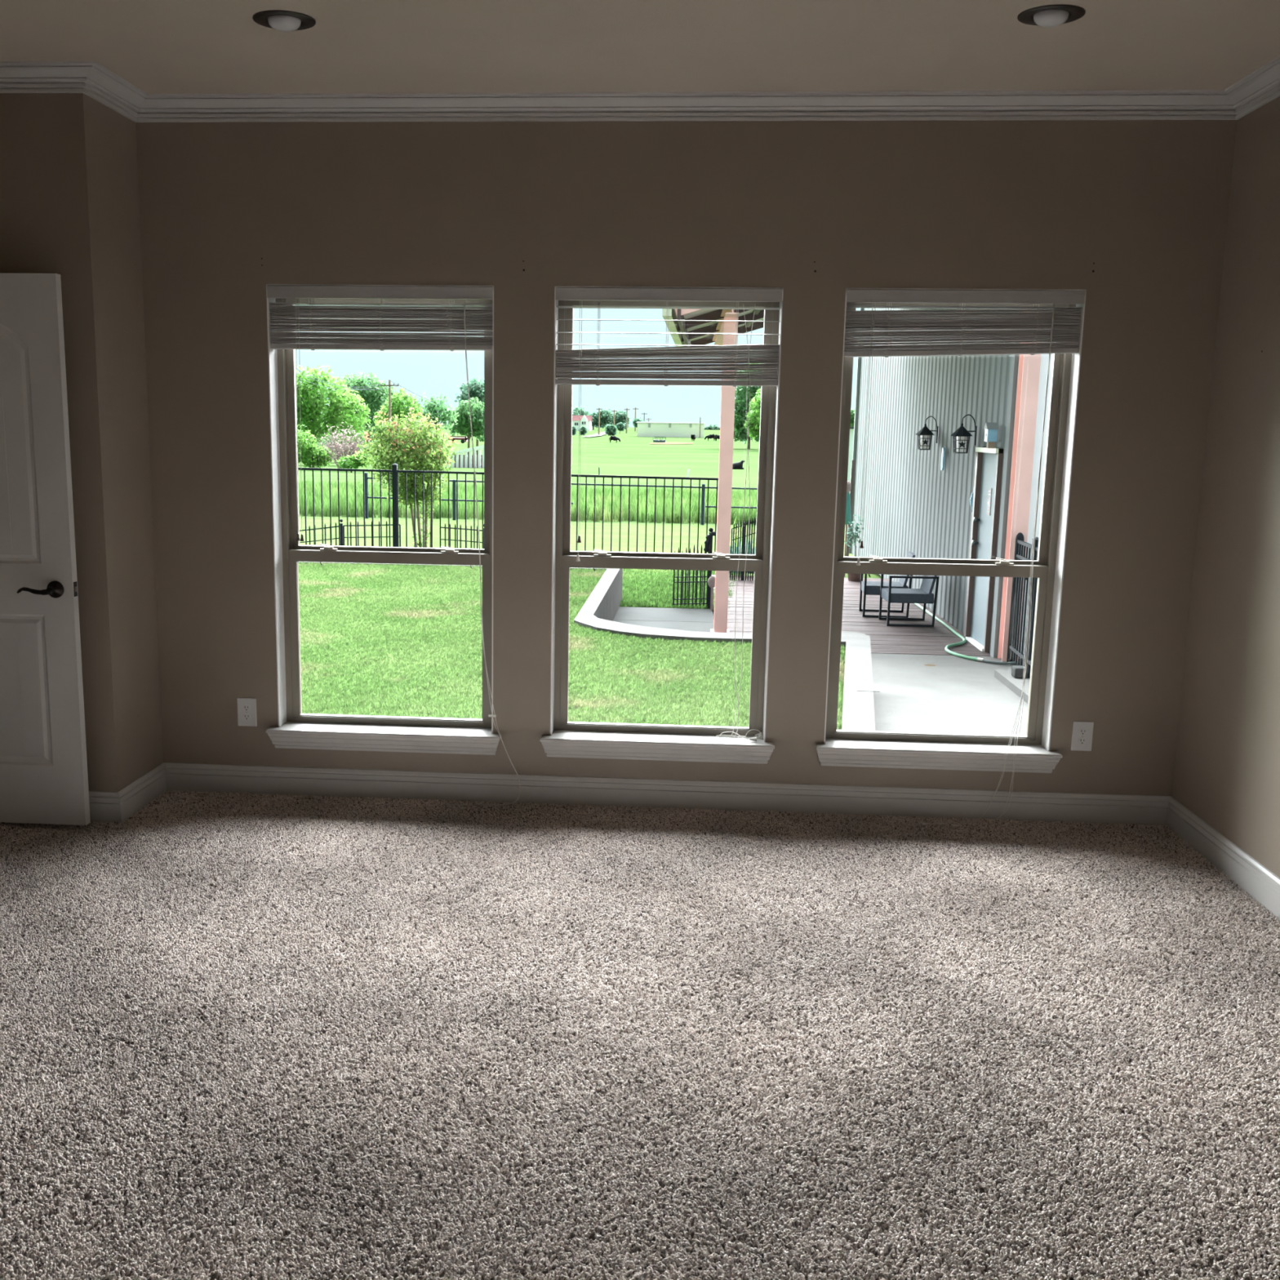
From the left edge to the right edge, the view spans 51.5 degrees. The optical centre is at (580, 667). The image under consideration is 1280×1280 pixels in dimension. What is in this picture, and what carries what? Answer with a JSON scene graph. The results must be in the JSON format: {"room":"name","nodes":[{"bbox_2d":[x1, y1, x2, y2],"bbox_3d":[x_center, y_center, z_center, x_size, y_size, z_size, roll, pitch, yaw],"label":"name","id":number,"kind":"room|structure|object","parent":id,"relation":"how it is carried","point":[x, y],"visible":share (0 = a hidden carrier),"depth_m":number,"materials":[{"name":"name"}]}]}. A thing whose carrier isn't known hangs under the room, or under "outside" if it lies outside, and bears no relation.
{"room":"empty bedroom","nodes":[
{"label":"empty bedroom","id":0,"kind":"room"},
{"bbox_2d":[0,93,53,273],"bbox_3d":[-2.484,-0.808,5.183,1.025,2.845,0.150,2,10,4],"label":"wall","id":1,"kind":"structure","parent":0,"point":[25,242],"depth_m":4.90,"materials":[{"name":"paint"}]},
{"bbox_2d":[0,272,90,825],"bbox_3d":[-2.328,-0.418,5.025,0.831,2.086,0.103,2,10,4],"label":"door","id":2,"kind":"structure","parent":1,"relation":"in","point":[44,776],"depth_m":5.03,"materials":[{"name":"paint"}]},
{"bbox_2d":[0,61,94,93],"bbox_3d":[-2.280,-2.139,4.803,1.115,0.086,0.090,2,10,4],"label":"trim","id":3,"kind":"structure","parent":1,"relation":"attached to","point":[15,77],"depth_m":4.79,"materials":[{"name":"paint"}]},
{"bbox_2d":[88,791,121,822],"bbox_3d":[-2.353,0.546,5.335,1.040,0.129,0.015,2,10,4],"label":"baseboard","id":4,"kind":"structure","parent":1,"relation":"attached to","point":[105,806],"depth_m":5.29,"materials":[{"name":"paint"}]},
{"bbox_2d":[43,93,163,791],"bbox_3d":[-1.886,-0.821,5.300,0.150,2.845,0.474,2,10,4],"label":"wall","id":5,"kind":"structure","parent":0,"point":[91,151],"depth_m":5.17,"materials":[{"name":"paint"}]},
{"bbox_2d":[83,61,147,122],"bbox_3d":[-1.751,-2.167,4.999,0.090,0.086,0.564,2,10,4],"label":"trim","id":6,"kind":"structure","parent":5,"relation":"attached to","point":[103,85],"depth_m":4.99,"materials":[{"name":"paint"}]},
{"bbox_2d":[118,762,166,821],"bbox_3d":[-1.824,0.518,5.530,0.015,0.129,0.489,2,10,4],"label":"baseboard","id":7,"kind":"structure","parent":5,"relation":"attached to","point":[149,786],"depth_m":5.51,"materials":[{"name":"paint"}]},
{"bbox_2d":[0,790,1279,1279],"bbox_3d":[-1.560,1.387,1.432,7.630,0.100,8.800,2,10,4],"label":"floor","id":8,"kind":"structure","parent":0,"point":[246,1036],"depth_m":3.46,"materials":[{"name":"carpet"}]},
{"bbox_2d":[0,0,1279,93],"bbox_3d":[-0.487,-1.513,0.945,5.880,0.120,9.040,2,10,4],"label":"ceiling","id":9,"kind":"structure","parent":0,"point":[157,46],"depth_m":4.40,"materials":[{"name":"paint"}]},
{"bbox_2d":[252,9,315,31],"bbox_3d":[-0.938,-2.037,4.197,0.196,0.035,0.196,2,10,4],"label":"recessed light","id":10,"kind":"object","parent":9,"relation":"in","point":[281,20],"visible":1,"depth_m":4.17,"materials":[{"name":"glass"}]},
{"bbox_2d":[1017,4,1085,27],"bbox_3d":[1.432,-1.973,4.036,0.196,0.035,0.196,2,10,4],"label":"recessed light","id":11,"kind":"object","parent":9,"relation":"in","point":[1048,15],"visible":1,"depth_m":4.00,"materials":[{"name":"glass"}]},
{"bbox_2d":[135,120,1237,795],"bbox_3d":[0.334,-0.605,5.530,4.555,4.200,0.241,2,10,4],"label":"wall","id":12,"kind":"structure","parent":0,"point":[1132,215],"depth_m":5.28,"materials":[{"name":"paint"}]},
{"bbox_2d":[236,697,257,726],"bbox_3d":[-1.431,0.190,5.685,0.082,0.122,0.009,2,10,4],"label":"wall outlet","id":13,"kind":"object","parent":12,"relation":"attached to","point":[246,707],"visible":1,"depth_m":5.68,"materials":[{"name":"plastic"}]},
{"bbox_2d":[242,704,250,711],"bbox_3d":[-1.431,0.172,5.679,0.034,0.027,0.002,2,10,4],"label":"receptacle","id":14,"kind":"object","parent":13,"relation":"attached to","point":[245,707],"depth_m":5.68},
{"bbox_2d":[243,713,250,719],"bbox_3d":[-1.431,0.210,5.686,0.034,0.027,0.002,2,10,4],"label":"receptacle","id":15,"kind":"object","parent":13,"relation":"attached to","point":[246,716],"depth_m":5.68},
{"bbox_2d":[266,284,501,755],"bbox_3d":[-0.817,-0.604,5.561,1.001,1.926,0.247,2,10,4],"label":"window","id":16,"kind":"structure","parent":12,"relation":"in","point":[295,729],"depth_m":5.63,"materials":[{"name":"paint"}]},
{"bbox_2d":[266,285,519,810],"bbox_3d":[-0.765,-0.477,5.460,1.045,2.125,0.240,2,10,4],"label":"blind","id":17,"kind":"object","parent":16,"relation":"attached to","point":[381,326],"visible":0.98,"depth_m":5.37,"materials":[{"name":"plastic"}]},
{"bbox_2d":[540,285,783,764],"bbox_3d":[0.339,-0.572,5.477,0.976,1.926,0.247,2,10,4],"label":"window","id":18,"kind":"structure","parent":12,"relation":"in","point":[660,742],"depth_m":5.55,"materials":[{"name":"paint"}]},
{"bbox_2d":[555,287,782,741],"bbox_3d":[0.338,-0.608,5.436,0.898,1.829,0.103,1,10,2],"label":"blind","id":19,"kind":"object","parent":18,"relation":"attached to","point":[593,363],"visible":1,"depth_m":5.30,"materials":[{"name":"plastic"}]},
{"bbox_2d":[164,762,1171,826],"bbox_3d":[0.308,0.534,5.610,4.255,0.129,0.015,2,10,4],"label":"baseboard","id":20,"kind":"structure","parent":12,"relation":"attached to","point":[1096,808],"depth_m":5.60,"materials":[{"name":"paint"}]},
{"bbox_2d":[136,89,1236,122],"bbox_3d":[0.344,-2.152,5.081,4.255,0.086,0.090,2,10,4],"label":"trim","id":21,"kind":"structure","parent":12,"relation":"attached to","point":[1091,104],"depth_m":5.08,"materials":[{"name":"paint"}]},
{"bbox_2d":[814,288,1086,773],"bbox_3d":[1.490,-0.540,5.394,0.992,1.926,0.247,2,10,4],"label":"window","id":22,"kind":"structure","parent":12,"relation":"in","point":[840,748],"depth_m":5.46,"materials":[{"name":"paint"}]},
{"bbox_2d":[844,289,1085,833],"bbox_3d":[1.476,-0.399,5.266,0.911,2.147,0.308,2,10,4],"label":"blind","id":23,"kind":"object","parent":22,"relation":"attached to","point":[872,333],"visible":1,"depth_m":5.20,"materials":[{"name":"plastic"}]},
{"bbox_2d":[1071,721,1093,751],"bbox_3d":[2.057,0.280,5.431,0.082,0.122,0.009,2,10,4],"label":"wall outlet","id":24,"kind":"object","parent":12,"relation":"attached to","point":[1082,731],"visible":1,"depth_m":5.43,"materials":[{"name":"plastic"}]},
{"bbox_2d":[1077,737,1086,744],"bbox_3d":[2.056,0.300,5.432,0.034,0.027,0.002,2,10,4],"label":"receptacle","id":25,"kind":"object","parent":24,"relation":"attached to","point":[1080,740],"depth_m":5.43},
{"bbox_2d":[1078,728,1087,735],"bbox_3d":[2.057,0.262,5.425,0.034,0.027,0.002,2,10,4],"label":"receptacle","id":26,"kind":"object","parent":24,"relation":"attached to","point":[1082,731],"depth_m":5.42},
{"bbox_2d":[1171,96,1279,878],"bbox_3d":[2.197,0.023,0.996,0.151,2.845,8.600,2,10,4],"label":"wall","id":27,"kind":"structure","parent":0,"point":[1227,766],"depth_m":4.84,"materials":[{"name":"paint"}]},
{"bbox_2d":[1166,796,1279,920],"bbox_3d":[2.096,1.357,1.246,0.015,0.129,8.600,2,10,4],"label":"baseboard","id":28,"kind":"structure","parent":27,"relation":"attached to","point":[1263,885],"depth_m":4.86,"materials":[{"name":"paint"}]},
{"bbox_2d":[1224,55,1279,119],"bbox_3d":[2.097,-1.337,0.756,0.090,0.086,8.600,2,10,4],"label":"trim","id":29,"kind":"structure","parent":27,"relation":"attached to","point":[1261,86],"depth_m":4.72,"materials":[{"name":"paint"}]},
{"bbox_3d":[3.164,-0.488,16.790,2.930,0.205,9.320,2,10,4],"label":"patio base","id":30,"kind":"object","parent":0,"visible":0},
{"bbox_2d":[729,517,756,580],"bbox_3d":[2.571,-1.836,20.709,0.448,1.086,0.050,2,10,4],"label":"fence","id":31,"kind":"object","parent":30,"relation":"on","point":[744,530],"visible":0.52,"depth_m":20.68,"materials":[{"name":"black metal"}]},
{"bbox_2d":[711,574,991,656],"bbox_3d":[3.179,-0.628,16.876,2.928,0.055,9.180,2,10,4],"label":"wooden deck","id":32,"kind":"object","parent":30,"relation":"on","point":[884,639],"visible":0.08,"depth_m":16.15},
{"bbox_2d":[710,317,737,632],"bbox_3d":[1.649,-2.159,15.116,0.220,3.550,0.280,2,10,4],"label":"steel post","id":33,"kind":"object","parent":32,"relation":"on","point":[727,393],"visible":0.79,"depth_m":15.04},
{"bbox_2d":[844,514,864,581],"bbox_3d":[4.329,-1.892,20.860,0.335,1.037,0.305,-5,12,-29],"label":"potted plant","id":34,"kind":"object","parent":32,"relation":"on","point":[852,577],"visible":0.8,"depth_m":20.84,"materials":[{"name":"green plant"}]},
{"bbox_2d":[858,551,915,617],"bbox_3d":[3.941,-1.082,17.049,0.616,0.800,0.576,2,10,7],"label":"patio chair","id":35,"kind":"object","parent":32,"relation":"on","point":[868,588],"visible":0.59,"depth_m":16.85,"materials":[{"name":"fabric"}]},
{"bbox_2d":[878,556,938,626],"bbox_3d":[4.055,-0.948,16.322,0.616,0.800,0.576,1,10,2],"label":"patio chair","id":36,"kind":"object","parent":32,"relation":"on","point":[924,594],"visible":0.81,"depth_m":16.09,"materials":[{"name":"fabric"}]},
{"bbox_2d":[913,603,1022,664],"bbox_3d":[4.479,-0.527,16.183,0.787,0.042,5.458,2,10,4],"label":"garden hose","id":37,"kind":"object","parent":32,"relation":"on","point":[980,660],"visible":0.81,"depth_m":14.25,"materials":[{"name":"rubber"}]},
{"label":"outside","id":38,"kind":"structure","parent":0,"visible":0},
{"bbox_2d":[583,431,606,436],"bbox_3d":[8.137,-78.313,441.707,4.583,1.614,150.434,2,10,4],"label":"gravel road","id":39,"kind":"structure","parent":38,"point":[602,433],"depth_m":397.45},
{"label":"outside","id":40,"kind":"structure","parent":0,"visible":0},
{"bbox_2d":[613,606,713,631],"bbox_3d":[0.675,-0.198,14.742,1.680,0.200,5.620,2,10,4],"label":"concrete pad","id":41,"kind":"object","parent":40,"point":[679,619],"visible":0.18,"depth_m":16.53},
{"bbox_2d":[573,568,751,644],"bbox_3d":[0.354,-0.458,14.867,1.521,0.758,6.494,-1,10,-10],"label":"wall","id":42,"kind":"structure","parent":41,"relation":"on","point":[598,612],"depth_m":12.63,"materials":[{"name":"concrete"}]},
{"bbox_2d":[707,576,715,610],"bbox_3d":[1.713,-0.973,17.263,0.124,0.448,0.062,2,10,4],"label":"stone ornament","id":43,"kind":"object","parent":41,"relation":"on","point":[711,581],"visible":0.87,"depth_m":17.23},
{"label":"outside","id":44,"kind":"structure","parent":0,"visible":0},
{"bbox_2d":[648,442,693,444],"bbox_3d":[22.157,-54.710,322.839,10.779,0.299,19.319,2,10,4],"label":"bare soil","id":45,"kind":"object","parent":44,"point":[651,442],"visible":1,"depth_m":322.02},
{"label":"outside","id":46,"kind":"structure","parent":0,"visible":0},
{"bbox_2d":[299,516,884,613],"bbox_3d":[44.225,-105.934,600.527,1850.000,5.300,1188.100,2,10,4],"label":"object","id":47,"kind":"structure","parent":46,"point":[641,588],"depth_m":30.43,"materials":[{"name":"plant"}]},
{"bbox_2d":[299,519,342,546],"bbox_3d":[-4.017,-1.803,20.307,0.785,0.970,0.050,2,10,4],"label":"fence","id":48,"kind":"object","parent":47,"relation":"on","point":[340,520],"visible":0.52,"depth_m":20.25,"materials":[{"name":"black metal"}]},
{"bbox_2d":[342,520,400,546],"bbox_3d":[-3.182,-1.778,20.247,0.890,0.966,0.021,2,10,4],"label":"fence","id":49,"kind":"object","parent":47,"relation":"on","point":[386,524],"visible":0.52,"depth_m":20.19,"materials":[{"name":"black metal"}]},
{"bbox_2d":[353,407,459,547],"bbox_3d":[-2.837,-2.890,21.942,1.677,2.693,1.279,2,10,4],"label":"crape myrtle","id":50,"kind":"object","parent":47,"relation":"on","point":[400,446],"visible":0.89,"depth_m":21.71,"materials":[{"name":"green plant"}]},
{"bbox_2d":[439,523,484,549],"bbox_3d":[-1.786,-1.728,20.148,0.713,0.942,0.050,2,10,4],"label":"fence","id":51,"kind":"object","parent":47,"relation":"on","point":[445,527],"visible":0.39,"depth_m":20.09,"materials":[{"name":"black metal"}]},
{"bbox_2d":[297,462,718,554],"bbox_3d":[-1.544,-2.069,18.131,7.018,1.460,0.076,2,10,4],"label":"iron fence","id":52,"kind":"object","parent":47,"relation":"on","point":[394,470],"visible":0.49,"depth_m":18.10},
{"bbox_2d":[364,472,757,524],"bbox_3d":[-1.247,-5.282,41.376,16.070,1.440,0.110,2,10,4],"label":"fence","id":53,"kind":"object","parent":47,"relation":"on","point":[366,474],"visible":0.49,"depth_m":41.31,"materials":[{"name":"grey metal"}]},
{"bbox_2d":[672,528,715,608],"bbox_3d":[1.496,-1.317,17.424,0.544,1.059,0.126,2,10,4],"label":"gate","id":54,"kind":"object","parent":47,"relation":"on","point":[708,548],"visible":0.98,"depth_m":17.45,"materials":[{"name":"black metal"}]},
{"bbox_2d":[715,536,755,573],"bbox_3d":[2.719,-1.847,21.469,1.133,0.601,0.652,2,10,4],"label":"agapanthus","id":55,"kind":"object","parent":47,"relation":"on","point":[737,536],"visible":0.14,"depth_m":21.39,"materials":[{"name":"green plant"}]},
{"bbox_2d":[729,520,746,550],"bbox_3d":[2.646,-2.171,22.512,0.300,0.790,0.700,3,11,14],"label":"clump","id":56,"kind":"object","parent":47,"relation":"on","point":[735,520],"visible":0.18,"depth_m":22.60,"materials":[{"name":"green plant"}]},
{"bbox_2d":[844,480,851,577],"bbox_3d":[4.476,-2.339,22.305,0.139,1.616,0.139,6,12,26],"label":"patio umbrella","id":57,"kind":"object","parent":47,"relation":"on","point":[848,518],"visible":0.69,"depth_m":22.20,"materials":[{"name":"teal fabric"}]},
{"bbox_2d":[845,459,854,556],"bbox_3d":[4.764,-2.688,23.443,0.073,1.958,0.050,2,10,4],"label":"timber post","id":58,"kind":"object","parent":47,"relation":"on","point":[852,460],"visible":0.43,"depth_m":23.34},
{"bbox_2d":[848,307,1053,661],"bbox_3d":[7.088,-3.735,19.302,4.585,5.400,12.600,2,10,4],"label":"house wall","id":59,"kind":"structure","parent":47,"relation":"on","point":[923,509],"depth_m":16.30,"materials":[{"name":"metal"}]},
{"bbox_2d":[662,308,764,346],"bbox_3d":[2.979,-4.952,17.605,3.640,1.228,7.322,2,10,4],"label":"porch roof","id":60,"kind":"structure","parent":59,"relation":"attached to","point":[673,326],"depth_m":17.68,"materials":[{"name":"wood"}]},
{"bbox_2d":[915,416,938,449],"bbox_3d":[4.543,-3.088,17.416,0.275,0.439,0.242,8,13,34],"label":"wall lantern","id":61,"kind":"object","parent":59,"relation":"attached to","point":[925,434],"visible":1,"depth_m":17.39,"materials":[{"name":"black metal"}]},
{"bbox_2d":[941,447,945,470],"bbox_3d":[4.617,-2.663,16.884,0.028,0.288,0.110,2,10,4],"label":"thermometer","id":62,"kind":"object","parent":59,"relation":"attached to","point":[943,453],"visible":1,"depth_m":16.85,"materials":[{"name":"blue paint"}]},
{"bbox_2d":[951,414,977,453],"bbox_3d":[4.366,-2.673,15.130,0.275,0.439,0.242,8,13,34],"label":"wall lantern","id":63,"kind":"object","parent":59,"relation":"attached to","point":[961,444],"visible":1,"depth_m":15.10,"materials":[{"name":"black metal"}]},
{"bbox_2d":[969,488,973,511],"bbox_3d":[4.457,-1.915,15.069,0.049,0.279,0.097,2,10,4],"label":"wall ornament","id":64,"kind":"object","parent":59,"relation":"attached to","point":[971,495],"visible":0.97,"depth_m":15.05,"materials":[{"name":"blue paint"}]},
{"bbox_2d":[983,422,999,448],"bbox_3d":[4.375,-2.478,14.128,0.120,0.270,0.170,2,10,4],"label":"birdhouse","id":65,"kind":"object","parent":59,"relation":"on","point":[991,428],"visible":1,"depth_m":14.07,"materials":[{"name":"blue paint"}]},
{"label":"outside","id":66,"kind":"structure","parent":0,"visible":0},
{"bbox_2d":[297,561,845,729],"label":"lawn","id":67,"kind":"structure","parent":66,"point":[376,639],"depth_m":10.74,"materials":[{"name":"plant"}]},
{"bbox_2d":[297,561,607,569],"bbox_3d":[-4.711,-1.126,18.190,10.190,0.735,0.400,2,10,4],"label":"curb","id":68,"kind":"object","parent":67,"relation":"on","point":[424,565],"visible":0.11,"depth_m":17.77,"materials":[{"name":"concrete"}]},
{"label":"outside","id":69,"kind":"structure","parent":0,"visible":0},
{"bbox_2d":[297,424,845,528],"bbox_3d":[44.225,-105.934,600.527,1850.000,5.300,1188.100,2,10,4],"label":"pasture","id":70,"kind":"structure","parent":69,"point":[633,455],"depth_m":86.56,"materials":[{"name":"plant"}]},
{"bbox_2d":[297,428,333,467],"bbox_3d":[-25.505,-20.725,126.013,4.435,4.210,2.905,2,10,4],"label":"shrub","id":71,"kind":"object","parent":70,"relation":"on","point":[309,452],"visible":0.88,"depth_m":125.61,"materials":[{"name":"green plant"}]},
{"bbox_2d":[295,364,371,459],"bbox_3d":[-30.198,-29.549,155.597,11.583,11.824,7.327,2,10,4],"label":"tree","id":72,"kind":"object","parent":70,"relation":"on","point":[313,402],"visible":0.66,"depth_m":153.87,"materials":[{"name":"green plant"}]},
{"bbox_2d":[302,422,383,455],"bbox_3d":[-30.776,-31.715,183.609,16.295,6.957,7.279,2,10,4],"label":"shrub","id":73,"kind":"object","parent":70,"relation":"on","point":[363,439],"visible":0.07,"depth_m":182.23,"materials":[{"name":"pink plant"}]},
{"bbox_2d":[316,422,374,468],"bbox_3d":[-21.888,-20.635,123.784,5.537,4.554,3.637,2,10,4],"label":"shrub","id":74,"kind":"object","parent":70,"relation":"on","point":[351,451],"visible":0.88,"depth_m":123.39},
{"bbox_2d":[337,449,374,472],"bbox_3d":[-20.012,-18.331,117.894,3.585,2.303,2.050,2,10,4],"label":"shrub","id":75,"kind":"object","parent":70,"relation":"on","point":[347,462],"visible":0.8,"depth_m":117.51,"materials":[{"name":"green plant"}]},
{"bbox_2d":[334,371,405,451],"bbox_3d":[-28.294,-33.352,177.095,10.286,12.378,6.641,2,10,4],"label":"tree","id":76,"kind":"object","parent":70,"relation":"on","point":[376,398],"visible":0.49,"depth_m":174.99,"materials":[{"name":"green plant"}]},
{"bbox_2d":[295,369,463,458],"bbox_3d":[-17.531,-40.128,216.213,9.855,10.477,235.003,2,10,4],"label":"utility pole","id":77,"kind":"object","parent":70,"relation":"on","point":[389,384],"visible":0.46,"depth_m":144.12,"materials":[{"name":"brown wood"}]},
{"bbox_2d":[373,387,425,461],"bbox_3d":[-22.342,-29.887,164.971,6.664,9.680,4.690,2,10,4],"label":"tree","id":78,"kind":"object","parent":70,"relation":"on","point":[397,406],"visible":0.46,"depth_m":163.67,"materials":[{"name":"green plant"}]},
{"bbox_2d":[413,391,458,461],"bbox_3d":[-18.559,-30.515,169.609,6.107,9.524,3.932,2,10,4],"label":"tree","id":79,"kind":"object","parent":70,"relation":"on","point":[442,415],"visible":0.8,"depth_m":168.78,"materials":[{"name":"green plant"}]},
{"bbox_2d":[448,435,467,443],"bbox_3d":[-19.762,-36.915,214.370,2.938,1.181,2.100,2,10,4],"label":"trailer","id":80,"kind":"object","parent":70,"relation":"on","point":[464,438],"visible":0.77,"depth_m":213.36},
{"bbox_2d":[446,396,484,454],"bbox_3d":[-15.607,-33.831,189.244,7.452,9.752,4.922,2,10,4],"label":"tree","id":81,"kind":"object","parent":70,"relation":"on","point":[463,427],"visible":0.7,"depth_m":187.83,"materials":[{"name":"green plant"}]},
{"bbox_2d":[447,444,484,467],"bbox_3d":[-12.416,-25.342,157.854,6.016,3.235,6.000,2,10,4],"label":"fence","id":82,"kind":"object","parent":70,"relation":"on","point":[461,460],"visible":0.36,"depth_m":155.30,"materials":[{"name":"white wood"}]},
{"bbox_2d":[453,377,484,454],"bbox_3d":[-17.067,-41.197,218.495,8.105,13.226,5.160,2,10,4],"label":"tree","id":83,"kind":"object","parent":70,"relation":"on","point":[477,390],"visible":0.51,"depth_m":216.94,"materials":[{"name":"green plant"}]},
{"bbox_2d":[571,425,587,435],"bbox_3d":[-0.482,-71.557,400.510,5.702,3.470,3.382,2,10,4],"label":"shrub","id":84,"kind":"object","parent":70,"relation":"on","point":[583,430],"visible":0.89,"depth_m":399.83,"materials":[{"name":"green plant"}]},
{"bbox_2d":[572,405,588,415],"bbox_3d":[-0.377,-105.263,557.501,10.009,9.896,7.682,2,10,4],"label":"tree","id":85,"kind":"object","parent":70,"relation":"on","point":[576,409],"visible":0.36,"depth_m":555.45,"materials":[{"name":"green plant"}]},
{"bbox_2d":[572,415,592,431],"bbox_3d":[0.179,-91.707,501.760,8.123,7.679,10.650,2,10,4],"label":"farmhouse","id":86,"kind":"object","parent":70,"relation":"on","point":[586,420],"visible":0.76,"depth_m":498.51,"materials":[{"name":"paint"}]},
{"bbox_2d":[596,408,602,434],"bbox_3d":[5.621,-73.997,399.397,1.763,8.492,0.554,2,10,4],"label":"utility pole","id":87,"kind":"object","parent":70,"relation":"on","point":[598,409],"visible":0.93,"depth_m":399.10,"materials":[{"name":"brown wood"}]},
{"bbox_2d":[586,408,613,430],"bbox_3d":[7.596,-100.823,537.235,12.700,8.939,7.477,2,10,4],"label":"tree","id":88,"kind":"object","parent":70,"relation":"on","point":[606,418],"visible":0.78,"depth_m":535.61,"materials":[{"name":"green plant"}]},
{"bbox_2d":[604,423,617,435],"bbox_3d":[9.224,-71.733,399.561,4.175,4.175,4.172,2,10,4],"label":"shrub","id":89,"kind":"object","parent":70,"relation":"on","point":[610,429],"visible":0.99,"depth_m":398.71,"materials":[{"name":"green plant"}]},
{"bbox_2d":[608,435,620,442],"bbox_3d":[8.392,-55.940,324.144,2.834,1.678,1.218,2,10,4],"label":"cow","id":90,"kind":"object","parent":70,"relation":"on","point":[611,437],"visible":1,"depth_m":323.76},
{"bbox_2d":[614,422,624,433],"bbox_3d":[12.962,-79.393,438.573,3.933,4.038,3.395,2,10,4],"label":"shrub","id":91,"kind":"object","parent":70,"relation":"on","point":[620,426],"visible":0.95,"depth_m":438.01,"materials":[{"name":"green plant"}]},
{"bbox_2d":[609,409,631,429],"bbox_3d":[15.593,-101.246,541.602,10.378,8.578,7.258,2,10,4],"label":"tree","id":92,"kind":"object","parent":70,"relation":"on","point":[619,418],"visible":0.59,"depth_m":539.88,"materials":[{"name":"green plant"}]},
{"bbox_2d":[624,408,630,433],"bbox_3d":[15.649,-83.562,447.849,1.963,8.368,0.554,2,10,4],"label":"utility pole","id":93,"kind":"object","parent":70,"relation":"on","point":[626,409],"visible":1,"depth_m":447.63,"materials":[{"name":"brown wood"}]},
{"bbox_2d":[632,417,646,431],"bbox_3d":[21.191,-85.592,467.355,5.990,5.487,4.422,2,10,4],"label":"tree","id":94,"kind":"object","parent":70,"relation":"on","point":[634,421],"visible":0.33,"depth_m":466.71,"materials":[{"name":"green plant"}]},
{"bbox_2d":[653,436,666,442],"bbox_3d":[19.947,-57.686,334.654,3.190,1.366,2.070,2,10,4],"label":"pet feeder","id":95,"kind":"object","parent":70,"relation":"on","point":[659,440],"visible":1,"depth_m":333.71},
{"bbox_2d":[636,421,705,437],"bbox_3d":[26.872,-70.754,394.257,20.194,4.712,12.800,2,10,4],"label":"barn","id":96,"kind":"object","parent":70,"relation":"on","point":[668,429],"visible":0.92,"depth_m":388.43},
{"bbox_2d":[704,434,715,440],"bbox_3d":[34.773,-61.885,355.614,2.987,1.758,1.230,2,10,4],"label":"cow","id":97,"kind":"object","parent":70,"relation":"on","point":[710,436],"visible":1,"depth_m":355.23},
{"bbox_2d":[704,423,719,430],"bbox_3d":[61.298,-110.484,612.686,9.827,4.580,5.132,2,10,4],"label":"tree","id":98,"kind":"object","parent":70,"relation":"on","point":[710,427],"visible":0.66,"depth_m":611.54,"materials":[{"name":"green plant"}]},
{"bbox_2d":[732,460,744,469],"bbox_3d":[21.090,-27.333,178.461,2.056,1.289,1.354,2,10,4],"label":"cow","id":99,"kind":"object","parent":70,"relation":"on","point":[739,465],"visible":0.8,"depth_m":178.19},
{"bbox_2d":[733,363,762,448],"bbox_3d":[37.016,-57.421,288.011,12.985,19.784,10.583,2,10,4],"label":"tree","id":100,"kind":"object","parent":70,"relation":"on","point":[741,411],"visible":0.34,"depth_m":285.99,"materials":[{"name":"green plant"}]},
{"bbox_2d":[743,388,761,439],"bbox_3d":[37.059,-51.212,273.795,6.529,13.057,8.763,2,10,4],"label":"tree","id":101,"kind":"object","parent":70,"relation":"on","point":[754,414],"visible":0.47,"depth_m":272.10,"materials":[{"name":"green plant"}]},
{"bbox_2d":[847,426,853,482],"bbox_3d":[13.458,-10.408,67.338,1.591,3.621,3.400,2,10,4],"label":"outbuilding","id":102,"kind":"structure","parent":70,"relation":"on","point":[851,428],"depth_m":65.76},
{"bbox_2d":[849,408,854,426],"bbox_3d":[19.263,-15.363,92.975,2.305,5.731,1.542,2,10,4],"label":"tree","id":103,"kind":"object","parent":70,"relation":"on","point":[852,411],"visible":0.2,"depth_m":92.31,"materials":[{"name":"green plant"}]},
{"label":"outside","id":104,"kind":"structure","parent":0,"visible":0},
{"bbox_2d":[871,653,1030,735],"bbox_3d":[3.225,0.707,9.979,3.500,0.201,8.460,2,10,4],"label":"concrete patio","id":105,"kind":"structure","parent":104,"point":[917,693],"depth_m":11.87,"materials":[{"name":"white concrete"}]},
{"bbox_2d":[840,631,879,730],"bbox_3d":[1.856,0.611,9.130,1.051,0.758,6.620,2,10,4],"label":"curb","id":106,"kind":"object","parent":105,"relation":"on","point":[858,708],"visible":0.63,"depth_m":9.71,"materials":[{"name":"concrete"}]},
{"bbox_2d":[994,665,1029,703],"bbox_3d":[3.877,0.682,9.700,0.200,0.370,6.500,2,10,4],"label":"curb","id":107,"kind":"object","parent":105,"relation":"on","point":[1012,679],"visible":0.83,"depth_m":12.42,"materials":[{"name":"white concrete"}]},
{"bbox_2d":[1006,532,1038,678],"bbox_3d":[4.077,-0.137,10.592,0.093,1.465,6.178,2,10,7],"label":"iron fence","id":108,"kind":"object","parent":107,"relation":"on","point":[1013,652],"visible":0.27,"depth_m":13.19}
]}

